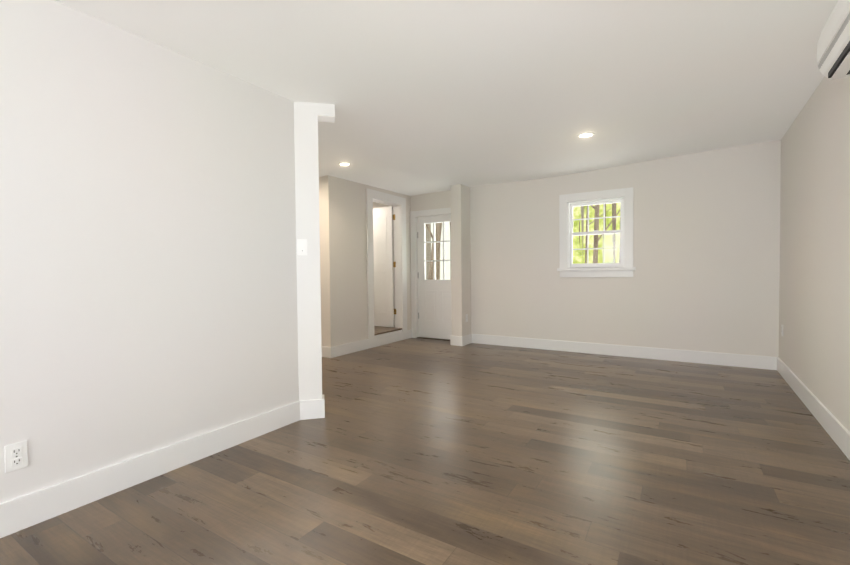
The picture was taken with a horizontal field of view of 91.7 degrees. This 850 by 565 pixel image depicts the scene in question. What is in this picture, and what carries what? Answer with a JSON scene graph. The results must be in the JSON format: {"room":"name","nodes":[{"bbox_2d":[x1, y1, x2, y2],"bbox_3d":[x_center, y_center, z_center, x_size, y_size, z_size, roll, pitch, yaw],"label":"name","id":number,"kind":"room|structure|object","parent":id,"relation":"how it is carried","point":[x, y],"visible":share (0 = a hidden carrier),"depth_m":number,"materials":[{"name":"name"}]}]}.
{"room":"empty living room","nodes":[
{"label":"empty living room","id":0,"kind":"room"},
{"bbox_2d":[0,0,298,502],"bbox_3d":[-2.343,-0.208,0.956,0.140,2.600,5.300,0,2,32],"label":"wall","id":1,"kind":"structure","parent":0,"point":[148,282],"depth_m":2.14,"materials":[{"name":"beige paint"}]},
{"bbox_2d":[4,440,27,472],"bbox_3d":[-1.755,0.747,1.773,0.010,0.114,0.070,0,2,32],"label":"electrical outlet","id":2,"kind":"object","parent":1,"relation":"attached to","point":[16,456],"visible":1,"depth_m":1.77,"materials":[{"name":"white plastic"}]},
{"bbox_2d":[0,394,324,537],"bbox_3d":[-2.224,1.021,0.973,0.227,0.140,5.392,0,2,32],"label":"baseboard","id":3,"kind":"structure","parent":1,"relation":"attached to","point":[30,509],"depth_m":2.16,"materials":[{"name":"white paint"}]},
{"bbox_2d":[294,102,334,400],"bbox_3d":[-0.828,-0.275,3.160,0.295,2.600,0.120,-1,1,-14],"label":"wall","id":4,"kind":"structure","parent":0,"point":[308,116],"depth_m":3.09,"materials":[{"name":"white paint"}]},
{"bbox_2d":[297,239,306,254],"bbox_3d":[-0.914,-0.262,3.071,0.072,0.120,0.012,-1,1,-14],"label":"light switch","id":5,"kind":"object","parent":4,"relation":"attached to","point":[301,246],"visible":1,"depth_m":3.07,"materials":[{"name":"white plastic"}]},
{"bbox_2d":[319,177,322,345],"bbox_3d":[-2.368,-0.331,6.107,2.480,2.600,0.140,0,2,32],"label":"wall","id":6,"kind":"structure","parent":0,"point":[320,262],"depth_m":5.40,"materials":[{"name":"beige paint"}]},
{"bbox_2d":[321,346,332,357],"bbox_3d":[-2.331,0.901,6.029,2.636,0.140,0.016,0,2,32],"label":"baseboard","id":7,"kind":"structure","parent":6,"relation":"attached to","point":[327,352],"depth_m":5.36,"materials":[{"name":"white paint"}]},
{"bbox_2d":[320,175,410,346],"bbox_3d":[-0.791,-0.348,6.166,0.140,2.600,1.900,0,2,32],"label":"wall","id":8,"kind":"structure","parent":0,"point":[344,260],"depth_m":5.58,"materials":[{"name":"beige paint"}]},
{"bbox_2d":[333,329,411,357],"bbox_3d":[-0.709,0.882,6.161,0.016,0.140,1.886,0,2,32],"label":"baseboard","id":9,"kind":"structure","parent":8,"relation":"attached to","point":[339,350],"depth_m":5.99,"materials":[{"name":"white paint"}]},
{"bbox_2d":[373,206,393,326],"bbox_3d":[-0.838,-0.254,6.912,0.710,1.974,0.082,0,2,32],"label":"open interior door","id":10,"kind":"structure","parent":8,"relation":"in","point":[383,267],"depth_m":6.82,"materials":[{"name":"white paint"}]},
{"bbox_2d":[366,188,406,338],"bbox_3d":[-0.634,-0.281,6.412,0.170,2.171,0.982,0,2,32],"label":"door frame","id":11,"kind":"structure","parent":8,"relation":"attached to","point":[398,203],"depth_m":6.68,"materials":[{"name":"white paint"}]},
{"bbox_2d":[375,330,401,336],"bbox_3d":[-0.627,0.850,6.442,0.140,0.190,0.760,0,2,32],"label":"trim","id":12,"kind":"structure","parent":8,"relation":"attached to","point":[388,333],"depth_m":6.39,"materials":[{"name":"white paint"}]},
{"bbox_2d":[374,325,394,331],"bbox_3d":[-1.432,0.852,6.681,1.480,0.190,1.760,0,2,32],"label":"step","id":13,"kind":"structure","parent":0,"point":[377,328],"depth_m":6.72,"materials":[{"name":"brown wood"}]},
{"bbox_2d":[0,338,849,564],"bbox_3d":[-1.545,1.094,2.677,7.900,0.100,9.400,0,2,32],"label":"floor","id":14,"kind":"structure","parent":0,"point":[415,451],"depth_m":2.17,"materials":[{"name":"brown wood"}]},
{"bbox_2d":[54,0,837,195],"bbox_3d":[-1.569,-1.392,2.617,7.900,0.447,9.400,0,2,32],"label":"ceiling","id":15,"kind":"structure","parent":0,"point":[427,96],"depth_m":2.70,"materials":[{"name":"white paint"}]},
{"bbox_2d":[338,162,350,165],"bbox_3d":[-0.933,-1.372,4.788,0.156,0.006,0.156,0,2,32],"label":"recessed light","id":16,"kind":"object","parent":15,"relation":"in","point":[344,164],"visible":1,"depth_m":4.78,"materials":[{"name":"white paint"}]},
{"bbox_2d":[578,132,594,137],"bbox_3d":[1.554,-1.422,3.985,0.156,0.006,0.156,0,2,32],"label":"recessed light","id":17,"kind":"object","parent":15,"relation":"in","point":[586,134],"visible":0.98,"depth_m":3.98,"materials":[{"name":"white paint"}]},
{"bbox_2d":[450,184,470,336],"bbox_3d":[0.586,-0.365,6.331,0.170,2.600,0.470,0,2,32],"label":"wall","id":18,"kind":"structure","parent":0,"point":[460,259],"depth_m":6.15,"materials":[{"name":"beige paint"}]},
{"bbox_2d":[373,140,780,356],"bbox_3d":[1.215,-0.366,6.131,6.550,2.600,0.150,0,2,32],"label":"wall","id":19,"kind":"structure","parent":0,"point":[706,250],"depth_m":5.05,"materials":[{"name":"beige paint"}]},
{"bbox_2d":[410,207,450,340],"bbox_3d":[0.201,-0.129,6.753,0.923,2.115,0.170,0,2,32],"label":"door frame","id":20,"kind":"structure","parent":19,"relation":"attached to","point":[414,215],"depth_m":6.89,"materials":[{"name":"white paint"}]},
{"bbox_2d":[417,214,451,338],"bbox_3d":[0.216,-0.085,6.706,0.812,2.006,0.124,0,2,32],"label":"exterior door","id":21,"kind":"structure","parent":19,"relation":"in","point":[434,310],"depth_m":6.78,"materials":[{"name":"white paint"}]},
{"bbox_2d":[557,187,635,276],"bbox_3d":[2.254,-0.630,5.451,0.952,1.120,0.200,0,2,32],"label":"double-hung window","id":22,"kind":"structure","parent":19,"relation":"in","point":[624,267],"depth_m":5.41,"materials":[{"name":"white paint"}]},
{"bbox_2d":[450,334,776,369],"bbox_3d":[2.103,0.874,5.333,3.843,0.140,0.336,0,2,32],"label":"baseboard","id":23,"kind":"structure","parent":19,"relation":"attached to","point":[742,360],"depth_m":5.22,"materials":[{"name":"white paint"}]},
{"bbox_2d":[779,76,849,431],"bbox_3d":[1.494,-0.240,0.758,0.413,2.600,9.200,0,2,32],"label":"wall","id":24,"kind":"structure","parent":0,"point":[814,316],"depth_m":3.02,"materials":[{"name":"beige paint"}]},
{"bbox_2d":[777,357,849,459],"bbox_3d":[1.385,0.991,0.764,0.259,0.140,8.834,0,2,32],"label":"baseboard","id":25,"kind":"structure","parent":24,"relation":"attached to","point":[837,431],"depth_m":2.95,"materials":[{"name":"white paint"}]},
{"bbox_2d":[816,0,849,79],"bbox_3d":[1.921,-1.179,1.754,0.253,0.311,0.870,0,2,32],"label":"mini-split air conditioner","id":26,"kind":"object","parent":24,"relation":"attached to","point":[833,53],"visible":1,"depth_m":1.95,"materials":[{"name":"white plastic"}]},
{"label":"outside","id":27,"kind":"structure","parent":0,"visible":0},
{"bbox_2d":[426,222,450,279],"bbox_3d":[0.285,-2.135,9.329,1.198,7.000,0.209,0,2,32],"label":"trunk","id":28,"kind":"object","parent":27,"point":[438,238],"depth_m":9.36,"materials":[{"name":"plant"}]},
{"bbox_2d":[426,203,619,279],"bbox_3d":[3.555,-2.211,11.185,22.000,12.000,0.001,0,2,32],"label":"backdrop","id":29,"kind":"structure","parent":27,"point":[579,241],"depth_m":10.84,"materials":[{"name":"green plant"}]},
{"bbox_2d":[585,203,619,262],"bbox_3d":[3.451,-2.141,8.312,1.053,7.000,0.099,0,2,32],"label":"trunk","id":30,"kind":"object","parent":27,"point":[595,260],"depth_m":8.35,"materials":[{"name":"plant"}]}
]}

